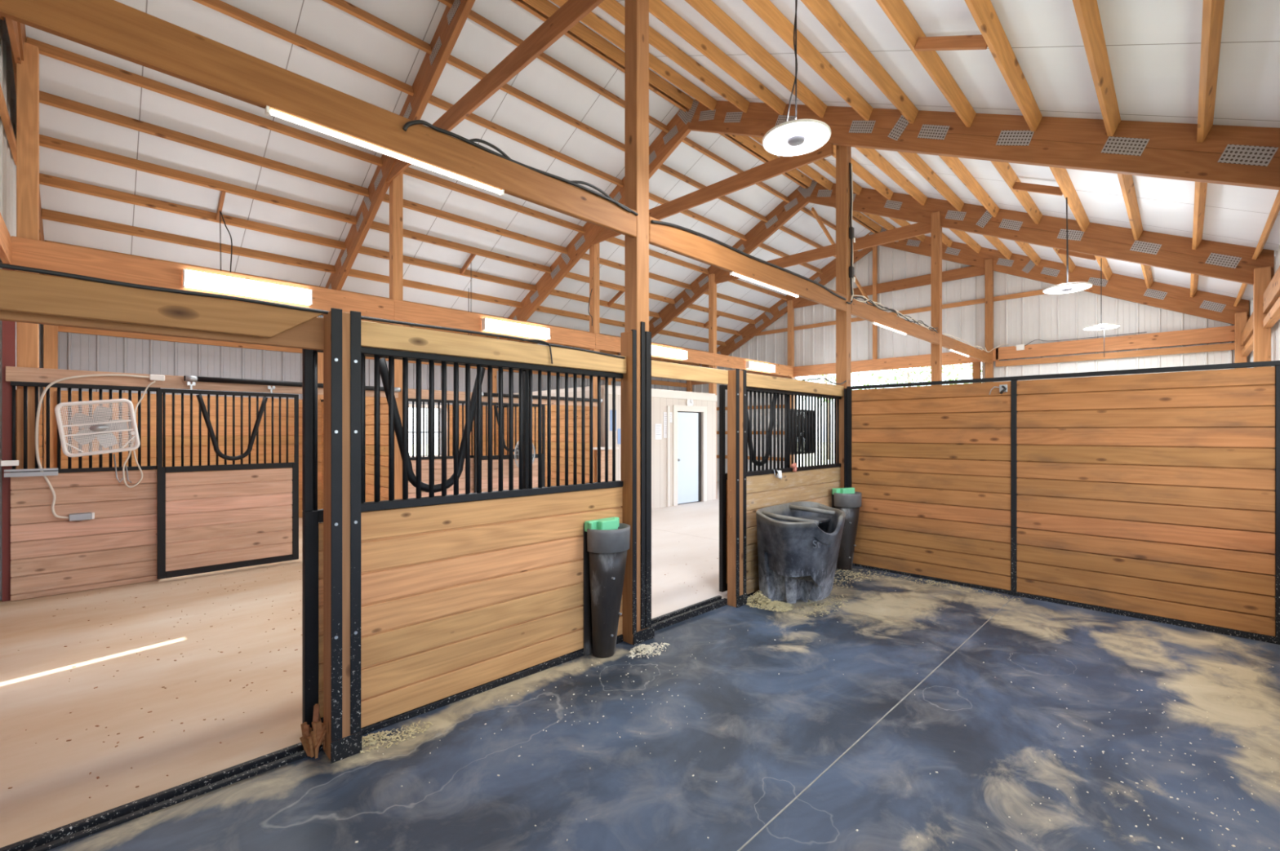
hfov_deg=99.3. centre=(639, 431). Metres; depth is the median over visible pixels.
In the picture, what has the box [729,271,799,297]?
strip light
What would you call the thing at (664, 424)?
paper notice
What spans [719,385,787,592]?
door
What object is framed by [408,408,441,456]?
window
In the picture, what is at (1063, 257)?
roof purlin
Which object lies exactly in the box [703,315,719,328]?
block
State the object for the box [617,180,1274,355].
roof truss
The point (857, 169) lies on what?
roof purlin
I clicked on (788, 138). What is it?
diffuser
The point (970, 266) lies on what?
wall girt
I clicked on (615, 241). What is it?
roof purlin
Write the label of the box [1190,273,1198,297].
roof purlin
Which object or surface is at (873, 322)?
strip light
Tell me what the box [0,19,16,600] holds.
wall
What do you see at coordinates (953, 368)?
tree
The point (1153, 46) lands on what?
ceiling
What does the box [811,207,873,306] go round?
diagonal brace
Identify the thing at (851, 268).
socket
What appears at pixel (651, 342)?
roof purlin
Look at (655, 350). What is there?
strip light
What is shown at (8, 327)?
door frame
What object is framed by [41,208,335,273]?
purlin
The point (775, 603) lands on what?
hay
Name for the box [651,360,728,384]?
header board
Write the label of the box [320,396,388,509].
wall
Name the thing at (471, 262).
round lamp
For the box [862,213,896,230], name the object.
roof purlin
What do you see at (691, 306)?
roof purlin
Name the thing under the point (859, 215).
roof purlin
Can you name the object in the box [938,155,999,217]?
purlin
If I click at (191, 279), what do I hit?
strip light
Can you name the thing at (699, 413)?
trim
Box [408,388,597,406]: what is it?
header board
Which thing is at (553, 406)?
wall
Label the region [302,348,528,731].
door
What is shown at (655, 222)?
cable
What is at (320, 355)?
post
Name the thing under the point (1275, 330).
wall
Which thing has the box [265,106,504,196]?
strip light
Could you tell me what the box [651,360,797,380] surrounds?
door track
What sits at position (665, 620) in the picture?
door sill
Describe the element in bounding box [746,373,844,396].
header board
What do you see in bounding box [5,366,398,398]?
header board
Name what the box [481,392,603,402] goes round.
door track
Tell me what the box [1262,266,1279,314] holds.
wall girt
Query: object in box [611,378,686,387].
wall girt
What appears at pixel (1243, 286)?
roof purlin
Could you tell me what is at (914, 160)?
purlin
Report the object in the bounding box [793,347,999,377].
header beam
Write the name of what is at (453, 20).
roof truss
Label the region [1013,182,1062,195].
block
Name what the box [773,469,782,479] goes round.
clip
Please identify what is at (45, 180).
purlin
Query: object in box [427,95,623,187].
purlin
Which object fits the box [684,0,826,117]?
purlin
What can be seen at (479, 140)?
cable
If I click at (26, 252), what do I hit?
header
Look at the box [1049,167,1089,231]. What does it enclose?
purlin
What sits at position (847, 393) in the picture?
channel
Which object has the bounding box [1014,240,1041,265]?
roof purlin
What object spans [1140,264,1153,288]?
roof purlin
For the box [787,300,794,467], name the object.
post
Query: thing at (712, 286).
post
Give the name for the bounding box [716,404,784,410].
wall girt
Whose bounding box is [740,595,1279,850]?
rubber mat
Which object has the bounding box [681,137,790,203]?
roof purlin
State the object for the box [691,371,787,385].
header beam
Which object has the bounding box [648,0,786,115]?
purlin
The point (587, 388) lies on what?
ceiling
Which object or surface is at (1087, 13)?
purlin
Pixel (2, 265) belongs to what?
beam
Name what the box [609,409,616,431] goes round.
paper notice
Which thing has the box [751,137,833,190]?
roof purlin
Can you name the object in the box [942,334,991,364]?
beam
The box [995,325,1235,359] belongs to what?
header beam
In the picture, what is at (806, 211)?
roof purlin
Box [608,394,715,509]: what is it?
wall
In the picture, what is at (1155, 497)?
wall
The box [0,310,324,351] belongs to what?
header board
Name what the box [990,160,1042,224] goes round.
roof purlin
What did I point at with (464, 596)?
stall
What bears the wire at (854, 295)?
on the beam at (864, 311)
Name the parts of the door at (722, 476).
frame, frame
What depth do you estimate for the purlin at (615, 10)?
6.79 m
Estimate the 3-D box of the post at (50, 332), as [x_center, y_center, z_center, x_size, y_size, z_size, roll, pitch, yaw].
[-8.634,-0.134,7.969,0.140,3.468,0.140,0,0,-45]
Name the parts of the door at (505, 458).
frame, frame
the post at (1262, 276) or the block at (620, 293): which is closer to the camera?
the post at (1262, 276)
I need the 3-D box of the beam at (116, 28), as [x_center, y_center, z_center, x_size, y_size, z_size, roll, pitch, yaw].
[-1.239,-1.612,3.032,3.395,0.205,0.045,0,0,-45]
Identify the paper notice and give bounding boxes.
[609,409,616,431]
[617,428,620,444]
[654,423,662,439]
[663,412,672,422]
[663,422,666,438]
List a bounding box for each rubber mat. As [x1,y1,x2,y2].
[47,565,1014,850]
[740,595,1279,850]
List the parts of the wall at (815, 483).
rail, rail, rail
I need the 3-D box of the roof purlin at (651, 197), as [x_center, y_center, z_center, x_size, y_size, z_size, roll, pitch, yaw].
[1.064,-4.396,11.020,0.097,0.141,3.750,0,0,45]
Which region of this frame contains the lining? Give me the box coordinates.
[61,391,493,517]
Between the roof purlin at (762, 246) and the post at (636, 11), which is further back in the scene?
the roof purlin at (762, 246)
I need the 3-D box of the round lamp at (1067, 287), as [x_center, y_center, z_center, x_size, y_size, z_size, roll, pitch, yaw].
[5.431,-2.464,6.915,0.500,1.332,0.500,0,0,-45]
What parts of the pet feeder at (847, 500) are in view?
plate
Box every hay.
[628,642,669,658]
[745,591,793,612]
[795,569,1020,617]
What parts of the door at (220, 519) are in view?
frame, frame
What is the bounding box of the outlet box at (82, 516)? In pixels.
[68,512,94,521]
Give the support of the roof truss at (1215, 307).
on the post at (988, 274)
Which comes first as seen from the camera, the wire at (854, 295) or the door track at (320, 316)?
the door track at (320, 316)
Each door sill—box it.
[0,742,323,850]
[651,595,727,631]
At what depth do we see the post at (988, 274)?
12.09 m
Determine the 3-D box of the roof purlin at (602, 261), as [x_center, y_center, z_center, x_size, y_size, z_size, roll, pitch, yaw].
[-0.077,-3.586,12.161,0.097,0.141,3.750,0,0,45]
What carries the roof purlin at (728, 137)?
attached to the roof truss at (1215, 260)
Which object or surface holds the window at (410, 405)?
attached to the lining
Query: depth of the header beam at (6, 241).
4.83 m
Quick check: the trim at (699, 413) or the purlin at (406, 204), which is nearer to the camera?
the purlin at (406, 204)
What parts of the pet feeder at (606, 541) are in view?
plate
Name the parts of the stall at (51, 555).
rail, rail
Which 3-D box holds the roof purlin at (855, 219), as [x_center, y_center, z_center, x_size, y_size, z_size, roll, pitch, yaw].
[4.739,-5.125,12.641,0.097,0.141,3.580,0,0,45]
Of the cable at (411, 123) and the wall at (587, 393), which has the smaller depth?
the cable at (411, 123)
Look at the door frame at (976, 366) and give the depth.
12.28 m
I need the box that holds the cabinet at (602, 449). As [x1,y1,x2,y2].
[592,447,618,482]
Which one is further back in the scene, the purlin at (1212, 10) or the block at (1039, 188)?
the block at (1039, 188)
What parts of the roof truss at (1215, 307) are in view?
nail plate, nail plate, nail plate, nail plate, nail plate, nail plate, nail plate, nail plate, nail plate, nail plate, nail plate, nail plate, nail plate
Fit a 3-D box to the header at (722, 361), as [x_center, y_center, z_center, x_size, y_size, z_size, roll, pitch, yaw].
[3.048,-1.715,14.192,3.660,0.290,0.040,0,0,-45]
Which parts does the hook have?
plate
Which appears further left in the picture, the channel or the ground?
the ground
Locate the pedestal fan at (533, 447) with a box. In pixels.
[514,441,534,466]
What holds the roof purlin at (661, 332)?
attached to the ceiling at (319, 22)
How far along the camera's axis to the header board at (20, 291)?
2.19 m
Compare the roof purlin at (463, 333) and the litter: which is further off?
the roof purlin at (463, 333)
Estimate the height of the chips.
0.085 m
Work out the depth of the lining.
9.20 m
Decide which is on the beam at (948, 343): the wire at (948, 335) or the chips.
the wire at (948, 335)
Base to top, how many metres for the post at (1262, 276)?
3.667 m
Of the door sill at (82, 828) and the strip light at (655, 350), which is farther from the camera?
the strip light at (655, 350)
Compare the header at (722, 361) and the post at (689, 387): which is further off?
the post at (689, 387)
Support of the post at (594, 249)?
on the floor
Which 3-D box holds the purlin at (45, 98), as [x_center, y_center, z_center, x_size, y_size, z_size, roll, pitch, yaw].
[-5.272,-3.586,6.966,0.097,0.141,3.375,0,0,45]
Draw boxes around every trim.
[604,386,716,401]
[666,404,706,506]
[697,412,701,502]
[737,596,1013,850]
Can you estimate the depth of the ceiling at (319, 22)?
7.75 m
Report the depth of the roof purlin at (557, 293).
12.47 m
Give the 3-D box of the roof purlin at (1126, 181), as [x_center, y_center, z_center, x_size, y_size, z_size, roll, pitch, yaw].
[5.724,-2.778,6.361,0.094,0.142,3.750,0,0,45]
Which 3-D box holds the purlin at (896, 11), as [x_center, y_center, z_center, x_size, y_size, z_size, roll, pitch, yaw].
[2.245,-3.318,4.509,0.094,0.142,3.629,0,0,45]
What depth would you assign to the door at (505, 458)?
8.73 m
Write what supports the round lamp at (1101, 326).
hanging from the roof purlin at (1105, 268)
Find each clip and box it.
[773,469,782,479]
[790,462,797,472]
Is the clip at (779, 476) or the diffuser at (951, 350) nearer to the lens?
the clip at (779, 476)
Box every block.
[215,191,226,222]
[460,253,475,275]
[607,290,624,306]
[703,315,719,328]
[914,35,987,51]
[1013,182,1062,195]
[1057,249,1096,260]
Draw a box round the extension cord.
[35,373,164,519]
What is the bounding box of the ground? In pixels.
[408,442,834,466]
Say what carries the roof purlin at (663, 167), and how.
attached to the ceiling at (319, 22)
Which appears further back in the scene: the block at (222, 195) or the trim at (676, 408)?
the trim at (676, 408)
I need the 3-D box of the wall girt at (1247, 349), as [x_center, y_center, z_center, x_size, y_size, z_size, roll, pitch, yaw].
[9.192,-1.350,8.146,3.520,0.100,0.080,0,0,-45]
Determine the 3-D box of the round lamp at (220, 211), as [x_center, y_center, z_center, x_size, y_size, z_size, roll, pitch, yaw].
[-5.848,-2.208,7.573,0.500,1.759,0.500,0,0,-45]
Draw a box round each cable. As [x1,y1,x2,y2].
[220,212,232,272]
[402,120,638,216]
[469,138,511,159]
[522,339,552,364]
[566,180,631,213]
[650,220,846,300]
[802,377,846,384]
[984,332,1146,352]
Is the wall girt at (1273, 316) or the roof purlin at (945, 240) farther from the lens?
the roof purlin at (945, 240)
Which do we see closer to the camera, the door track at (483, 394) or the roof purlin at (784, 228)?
the door track at (483, 394)
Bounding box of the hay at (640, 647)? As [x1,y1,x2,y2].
[628,642,669,658]
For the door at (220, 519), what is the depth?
6.18 m
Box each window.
[408,404,447,457]
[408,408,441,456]
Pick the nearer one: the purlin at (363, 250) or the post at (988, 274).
the purlin at (363, 250)
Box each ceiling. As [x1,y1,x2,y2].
[3,0,871,351]
[513,385,715,395]
[547,0,1279,302]
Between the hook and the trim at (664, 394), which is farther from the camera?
the trim at (664, 394)
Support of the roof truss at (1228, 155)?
on the post at (843, 153)
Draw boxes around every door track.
[183,375,400,392]
[316,315,547,346]
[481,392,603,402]
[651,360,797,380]
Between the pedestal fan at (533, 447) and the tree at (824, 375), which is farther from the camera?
the tree at (824, 375)
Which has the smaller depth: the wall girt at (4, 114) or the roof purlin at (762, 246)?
the wall girt at (4, 114)
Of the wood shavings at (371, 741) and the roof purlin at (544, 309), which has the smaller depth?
the wood shavings at (371, 741)
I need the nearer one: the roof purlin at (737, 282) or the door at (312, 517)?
the door at (312, 517)
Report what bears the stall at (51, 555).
on the floor
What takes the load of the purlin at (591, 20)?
attached to the ceiling at (1153, 46)
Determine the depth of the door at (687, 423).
12.12 m
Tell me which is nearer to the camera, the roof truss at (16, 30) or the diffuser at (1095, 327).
the roof truss at (16, 30)
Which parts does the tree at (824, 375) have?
crown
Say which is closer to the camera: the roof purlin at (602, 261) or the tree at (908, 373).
the roof purlin at (602, 261)
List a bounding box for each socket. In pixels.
[848,226,853,239]
[848,266,853,278]
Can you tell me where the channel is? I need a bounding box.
[844,388,851,488]
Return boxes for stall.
[10,381,160,601]
[360,346,622,736]
[408,398,473,498]
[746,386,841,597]
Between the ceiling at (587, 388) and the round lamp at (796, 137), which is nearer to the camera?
the round lamp at (796, 137)
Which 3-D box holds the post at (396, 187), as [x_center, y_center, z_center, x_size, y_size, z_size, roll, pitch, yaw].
[-3.490,-1.120,7.782,0.140,5.440,0.140,0,0,-45]
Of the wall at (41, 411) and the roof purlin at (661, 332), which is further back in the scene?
the roof purlin at (661, 332)
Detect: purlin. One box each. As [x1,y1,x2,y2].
[26,36,382,166]
[39,90,368,197]
[39,134,356,224]
[39,173,346,250]
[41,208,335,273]
[44,240,324,288]
[46,274,274,306]
[192,0,413,96]
[322,0,431,54]
[340,290,507,319]
[347,269,522,308]
[358,246,536,291]
[360,319,496,338]
[369,221,551,273]
[382,194,567,253]
[403,167,585,233]
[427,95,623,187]
[437,0,452,8]
[446,54,624,151]
[467,9,669,133]
[510,338,617,355]
[511,0,686,112]
[522,0,693,109]
[526,321,620,337]
[535,306,624,327]
[549,289,659,318]
[550,0,716,111]
[564,271,675,304]
[581,253,691,289]
[597,0,750,112]
[605,237,709,275]
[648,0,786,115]
[648,192,746,241]
[651,342,708,352]
[657,329,726,346]
[658,164,768,222]
[672,317,740,335]
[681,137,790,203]
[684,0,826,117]
[688,304,755,324]
[704,289,771,312]
[719,133,806,188]
[728,134,812,186]
[728,279,787,300]
[742,0,872,120]
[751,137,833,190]
[758,243,822,274]
[778,226,835,257]
[800,0,918,124]
[800,207,856,238]
[813,158,862,195]
[831,145,893,199]
[834,207,876,233]
[852,210,882,232]
[854,146,927,205]
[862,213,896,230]
[875,0,976,127]
[889,217,925,241]
[897,151,964,211]
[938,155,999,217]
[942,232,952,247]
[949,228,981,253]
[964,0,1042,131]
[982,235,1012,259]
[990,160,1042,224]
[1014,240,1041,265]
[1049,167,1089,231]
[1053,248,1075,272]
[1072,0,1120,137]
[1094,256,1112,279]
[1117,173,1142,240]
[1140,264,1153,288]
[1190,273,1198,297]
[1191,182,1207,249]
[1196,0,1224,142]
[1233,283,1247,306]
[1251,190,1279,259]
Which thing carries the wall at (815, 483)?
on the floor
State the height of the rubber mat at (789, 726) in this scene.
0.110 m
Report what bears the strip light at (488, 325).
attached to the header at (406, 312)
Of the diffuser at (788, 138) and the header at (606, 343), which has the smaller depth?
the diffuser at (788, 138)
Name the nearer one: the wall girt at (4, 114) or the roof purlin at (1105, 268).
the wall girt at (4, 114)
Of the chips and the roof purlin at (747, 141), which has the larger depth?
the roof purlin at (747, 141)
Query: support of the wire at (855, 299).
on the beam at (864, 311)
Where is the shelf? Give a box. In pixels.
[592,447,618,449]
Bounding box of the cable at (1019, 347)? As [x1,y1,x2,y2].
[984,332,1146,352]
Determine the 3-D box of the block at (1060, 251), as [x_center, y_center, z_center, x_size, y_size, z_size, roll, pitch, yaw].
[7.756,-3.150,9.639,0.556,0.323,0.040,0,0,45]
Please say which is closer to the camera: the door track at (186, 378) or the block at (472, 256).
the door track at (186, 378)
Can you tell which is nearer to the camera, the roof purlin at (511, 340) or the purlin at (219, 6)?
the purlin at (219, 6)
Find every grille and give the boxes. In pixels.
[59,402,135,453]
[796,412,807,451]
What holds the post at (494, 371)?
on the floor
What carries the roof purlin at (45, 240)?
attached to the ceiling at (319, 22)
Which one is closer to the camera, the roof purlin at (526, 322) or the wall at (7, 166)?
the wall at (7, 166)
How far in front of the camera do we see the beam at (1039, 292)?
13.07 m
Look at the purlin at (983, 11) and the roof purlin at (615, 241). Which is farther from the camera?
the roof purlin at (615, 241)
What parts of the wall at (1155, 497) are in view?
plank panel, rail, rail, plank panel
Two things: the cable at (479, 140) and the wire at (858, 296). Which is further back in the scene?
the wire at (858, 296)
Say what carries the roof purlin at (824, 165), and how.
attached to the ceiling at (1153, 46)
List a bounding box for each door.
[156,382,298,579]
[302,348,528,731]
[473,397,545,493]
[677,412,697,504]
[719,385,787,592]
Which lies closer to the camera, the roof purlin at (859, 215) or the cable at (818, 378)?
the cable at (818, 378)
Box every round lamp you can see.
[219,210,221,299]
[468,262,471,358]
[762,0,831,155]
[1042,197,1092,293]
[1082,258,1119,357]
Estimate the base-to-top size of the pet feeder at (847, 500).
0.975 m
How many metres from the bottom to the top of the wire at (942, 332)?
0.070 m
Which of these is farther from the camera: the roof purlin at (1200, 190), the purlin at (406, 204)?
the purlin at (406, 204)
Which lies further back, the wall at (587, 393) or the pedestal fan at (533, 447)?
the wall at (587, 393)
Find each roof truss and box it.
[4,17,46,275]
[322,0,604,315]
[484,99,1279,359]
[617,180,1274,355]
[690,227,1248,382]
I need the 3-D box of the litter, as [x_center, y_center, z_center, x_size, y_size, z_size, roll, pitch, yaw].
[-1.815,1.599,5.909,6.609,0.003,4.308,0,0,-45]
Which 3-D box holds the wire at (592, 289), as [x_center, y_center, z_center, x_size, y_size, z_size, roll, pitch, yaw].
[-0.927,-2.351,10.220,0.031,0.704,0.119,0,0,34]
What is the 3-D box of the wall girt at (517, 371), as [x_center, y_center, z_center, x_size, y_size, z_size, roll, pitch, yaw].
[-2.288,-1.560,14.428,3.550,0.140,0.040,0,0,-45]
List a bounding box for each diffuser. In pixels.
[763,121,830,155]
[951,350,968,356]
[1043,284,1091,293]
[1083,324,1119,330]
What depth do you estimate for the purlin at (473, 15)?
7.33 m
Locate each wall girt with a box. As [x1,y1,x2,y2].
[0,84,16,165]
[365,356,487,369]
[497,368,604,380]
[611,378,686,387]
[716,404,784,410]
[716,431,784,435]
[716,455,784,461]
[853,266,973,288]
[1240,312,1253,346]
[1240,334,1253,356]
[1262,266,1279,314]
[1262,297,1279,328]
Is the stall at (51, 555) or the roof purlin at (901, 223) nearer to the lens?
the stall at (51, 555)
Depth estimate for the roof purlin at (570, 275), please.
12.32 m
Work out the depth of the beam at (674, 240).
5.13 m
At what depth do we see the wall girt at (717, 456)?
16.46 m
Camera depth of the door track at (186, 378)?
6.35 m
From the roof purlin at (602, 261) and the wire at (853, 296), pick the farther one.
the roof purlin at (602, 261)
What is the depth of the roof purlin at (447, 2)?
6.19 m
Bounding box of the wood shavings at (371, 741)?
[360,720,432,753]
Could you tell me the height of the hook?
0.101 m
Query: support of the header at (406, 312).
attached to the post at (396, 187)
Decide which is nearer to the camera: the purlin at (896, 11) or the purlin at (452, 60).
the purlin at (896, 11)
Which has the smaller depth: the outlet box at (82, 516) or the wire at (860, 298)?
the outlet box at (82, 516)
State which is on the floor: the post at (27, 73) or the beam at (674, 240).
the post at (27, 73)
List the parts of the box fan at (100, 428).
fan frame, power cord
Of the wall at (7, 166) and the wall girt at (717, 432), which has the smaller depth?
the wall at (7, 166)
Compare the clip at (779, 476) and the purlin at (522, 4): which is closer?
the clip at (779, 476)
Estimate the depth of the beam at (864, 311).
7.92 m
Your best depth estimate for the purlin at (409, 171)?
8.96 m
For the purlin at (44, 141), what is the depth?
7.06 m
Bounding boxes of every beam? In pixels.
[0,0,636,238]
[0,213,16,271]
[0,262,625,359]
[57,325,302,353]
[648,216,846,312]
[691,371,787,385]
[755,289,1045,336]
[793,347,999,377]
[851,298,939,345]
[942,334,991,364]
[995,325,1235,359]
[995,342,1235,367]
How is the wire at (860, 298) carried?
on the beam at (864, 311)
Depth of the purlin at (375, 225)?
9.78 m
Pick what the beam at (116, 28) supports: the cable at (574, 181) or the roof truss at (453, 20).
the cable at (574, 181)
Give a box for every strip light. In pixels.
[182,268,312,306]
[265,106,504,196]
[481,317,550,340]
[651,345,687,359]
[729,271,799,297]
[745,360,775,372]
[871,321,906,335]
[948,349,969,357]
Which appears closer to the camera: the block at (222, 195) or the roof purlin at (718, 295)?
the block at (222, 195)
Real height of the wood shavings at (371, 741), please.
0.030 m
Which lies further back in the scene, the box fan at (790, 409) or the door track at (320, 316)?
the box fan at (790, 409)
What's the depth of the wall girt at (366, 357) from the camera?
12.13 m
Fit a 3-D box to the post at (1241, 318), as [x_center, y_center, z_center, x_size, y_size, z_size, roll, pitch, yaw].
[10.458,-0.233,9.468,0.140,3.667,0.140,0,0,-45]
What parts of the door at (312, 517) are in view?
frame, frame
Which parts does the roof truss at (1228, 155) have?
nail plate, nail plate, nail plate, nail plate, nail plate, nail plate, nail plate, nail plate, nail plate, nail plate, nail plate, nail plate, nail plate, nail plate, nail plate, nail plate, nail plate, nail plate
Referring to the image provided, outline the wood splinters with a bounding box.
[299,703,326,759]
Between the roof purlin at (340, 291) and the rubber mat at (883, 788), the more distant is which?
the roof purlin at (340, 291)
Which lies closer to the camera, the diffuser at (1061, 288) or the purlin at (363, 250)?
the diffuser at (1061, 288)
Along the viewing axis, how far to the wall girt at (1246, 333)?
8.53 m
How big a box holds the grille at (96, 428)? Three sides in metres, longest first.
0.500 x 0.465 x 0.003 m
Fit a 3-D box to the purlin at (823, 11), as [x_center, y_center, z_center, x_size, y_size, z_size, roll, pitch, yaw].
[1.842,-3.586,4.912,0.094,0.142,3.629,0,0,45]
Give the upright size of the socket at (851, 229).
0.140 m
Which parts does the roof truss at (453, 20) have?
nail plate, nail plate, nail plate, nail plate, nail plate, nail plate, nail plate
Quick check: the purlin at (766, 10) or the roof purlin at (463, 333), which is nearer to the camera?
the purlin at (766, 10)
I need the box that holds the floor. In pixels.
[0,481,727,848]
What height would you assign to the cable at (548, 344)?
0.150 m
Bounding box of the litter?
[8,564,705,798]
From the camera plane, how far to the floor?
3.54 m
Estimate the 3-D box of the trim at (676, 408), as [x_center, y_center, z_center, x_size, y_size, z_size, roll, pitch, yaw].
[1.061,0.510,12.063,1.360,2.180,0.040,0,0,-45]
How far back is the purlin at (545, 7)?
7.25 m
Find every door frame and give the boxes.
[0,268,57,601]
[323,307,361,764]
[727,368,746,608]
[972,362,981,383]
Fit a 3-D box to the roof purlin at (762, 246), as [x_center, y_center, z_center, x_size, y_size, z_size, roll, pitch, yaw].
[3.712,-4.396,13.668,0.097,0.141,3.580,0,0,45]
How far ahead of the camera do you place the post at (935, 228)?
9.49 m
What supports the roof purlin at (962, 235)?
attached to the ceiling at (1153, 46)
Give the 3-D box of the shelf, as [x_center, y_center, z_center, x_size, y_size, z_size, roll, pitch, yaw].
[-0.650,0.310,10.197,0.500,0.040,0.220,0,0,-45]
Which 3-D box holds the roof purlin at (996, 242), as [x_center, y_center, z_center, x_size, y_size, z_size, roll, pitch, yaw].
[6.795,-3.826,10.586,0.094,0.142,3.580,0,0,45]
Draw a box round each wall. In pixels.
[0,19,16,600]
[15,390,42,469]
[39,324,686,468]
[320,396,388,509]
[495,404,589,486]
[502,389,697,447]
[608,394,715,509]
[692,245,1249,481]
[847,360,1279,644]
[1249,244,1279,368]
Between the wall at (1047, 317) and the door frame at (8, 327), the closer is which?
the door frame at (8, 327)
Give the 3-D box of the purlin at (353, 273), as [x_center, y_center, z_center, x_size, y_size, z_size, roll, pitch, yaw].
[-3.884,-2.776,10.637,0.097,0.141,3.629,0,0,45]
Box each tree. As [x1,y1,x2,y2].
[796,370,884,459]
[853,363,972,389]
[929,363,982,380]
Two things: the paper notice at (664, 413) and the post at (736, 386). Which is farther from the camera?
the paper notice at (664, 413)
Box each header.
[11,235,394,320]
[393,300,595,349]
[595,333,714,365]
[714,353,792,377]
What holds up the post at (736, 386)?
on the rubber mat at (789, 726)
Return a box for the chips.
[355,579,1279,850]
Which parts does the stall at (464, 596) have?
rail, rail, rail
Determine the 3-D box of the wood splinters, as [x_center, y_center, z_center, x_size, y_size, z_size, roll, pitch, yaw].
[-1.616,1.491,2.711,0.129,0.219,0.144,0,0,-45]
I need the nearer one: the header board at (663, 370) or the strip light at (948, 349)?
the header board at (663, 370)
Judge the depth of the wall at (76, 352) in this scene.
9.33 m
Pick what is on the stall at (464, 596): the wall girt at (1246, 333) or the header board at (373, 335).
the header board at (373, 335)
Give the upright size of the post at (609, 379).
3.468 m
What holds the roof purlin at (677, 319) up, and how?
attached to the roof truss at (1215, 307)
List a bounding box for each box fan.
[54,381,155,488]
[790,408,813,455]
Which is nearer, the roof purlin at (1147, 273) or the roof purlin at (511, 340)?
the roof purlin at (1147, 273)
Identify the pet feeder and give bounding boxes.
[583,516,630,657]
[831,487,862,570]
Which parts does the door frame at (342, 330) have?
foot plate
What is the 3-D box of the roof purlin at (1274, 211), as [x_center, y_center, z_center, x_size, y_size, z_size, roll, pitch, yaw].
[6.508,-2.256,5.576,0.094,0.142,3.750,0,0,45]
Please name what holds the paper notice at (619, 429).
attached to the wall at (659, 405)
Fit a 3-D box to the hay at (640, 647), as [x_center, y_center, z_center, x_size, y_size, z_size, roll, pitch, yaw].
[0.070,1.602,4.035,0.391,0.051,0.222,0,0,-45]
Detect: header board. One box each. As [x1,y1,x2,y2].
[0,268,323,337]
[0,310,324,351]
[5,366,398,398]
[360,320,626,373]
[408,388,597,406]
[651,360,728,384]
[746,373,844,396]
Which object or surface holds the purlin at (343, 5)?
attached to the ceiling at (319, 22)
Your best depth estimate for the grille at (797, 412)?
6.54 m
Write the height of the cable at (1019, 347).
0.203 m
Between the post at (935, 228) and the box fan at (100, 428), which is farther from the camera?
the post at (935, 228)
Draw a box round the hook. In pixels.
[989,384,1007,395]
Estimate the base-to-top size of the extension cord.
1.460 m
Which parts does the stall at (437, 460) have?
rail, rail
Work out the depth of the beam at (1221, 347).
10.56 m
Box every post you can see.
[16,41,39,469]
[43,324,57,468]
[317,352,323,399]
[389,171,403,499]
[492,368,497,460]
[589,243,599,482]
[608,377,611,385]
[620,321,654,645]
[624,0,648,632]
[686,380,692,391]
[708,273,716,498]
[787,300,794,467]
[835,145,851,488]
[930,211,942,386]
[984,258,993,382]
[1234,311,1247,368]
[1253,266,1271,368]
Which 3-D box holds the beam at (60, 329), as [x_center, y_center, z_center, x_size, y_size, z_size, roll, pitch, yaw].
[-7.462,-1.560,9.254,3.395,0.140,0.040,0,0,-45]
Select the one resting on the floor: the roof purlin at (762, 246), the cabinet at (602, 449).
the cabinet at (602, 449)
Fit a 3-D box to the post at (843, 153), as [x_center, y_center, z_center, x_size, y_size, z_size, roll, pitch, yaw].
[2.595,-1.114,6.937,0.140,5.608,0.140,0,0,-45]
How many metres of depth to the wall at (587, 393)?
10.51 m
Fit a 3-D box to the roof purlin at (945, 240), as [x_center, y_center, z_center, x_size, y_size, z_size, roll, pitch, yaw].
[5.975,-4.371,11.406,0.094,0.142,3.580,0,0,45]
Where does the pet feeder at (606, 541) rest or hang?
on the rubber mat at (789, 726)
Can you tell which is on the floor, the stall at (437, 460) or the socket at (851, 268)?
the stall at (437, 460)
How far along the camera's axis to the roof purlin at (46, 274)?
9.05 m
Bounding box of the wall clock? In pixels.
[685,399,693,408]
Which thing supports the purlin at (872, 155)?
attached to the ceiling at (1153, 46)
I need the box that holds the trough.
[755,501,845,603]
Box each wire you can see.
[587,288,592,325]
[853,294,929,329]
[853,296,937,333]
[853,296,938,331]
[854,298,937,331]
[860,297,937,328]
[942,332,988,352]
[947,334,986,351]
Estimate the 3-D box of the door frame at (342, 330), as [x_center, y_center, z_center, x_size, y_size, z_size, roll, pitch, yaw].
[-1.491,0.510,2.722,0.140,2.221,0.142,0,0,-45]
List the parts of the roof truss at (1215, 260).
nail plate, nail plate, nail plate, nail plate, nail plate, nail plate, nail plate, nail plate, nail plate, nail plate, nail plate, nail plate, nail plate, nail plate, nail plate, nail plate, nail plate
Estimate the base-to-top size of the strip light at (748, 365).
0.188 m
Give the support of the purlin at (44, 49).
attached to the roof truss at (453, 20)
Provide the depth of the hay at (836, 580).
5.81 m
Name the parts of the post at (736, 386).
foot plate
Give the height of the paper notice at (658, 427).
0.330 m
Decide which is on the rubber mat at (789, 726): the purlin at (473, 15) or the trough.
the trough

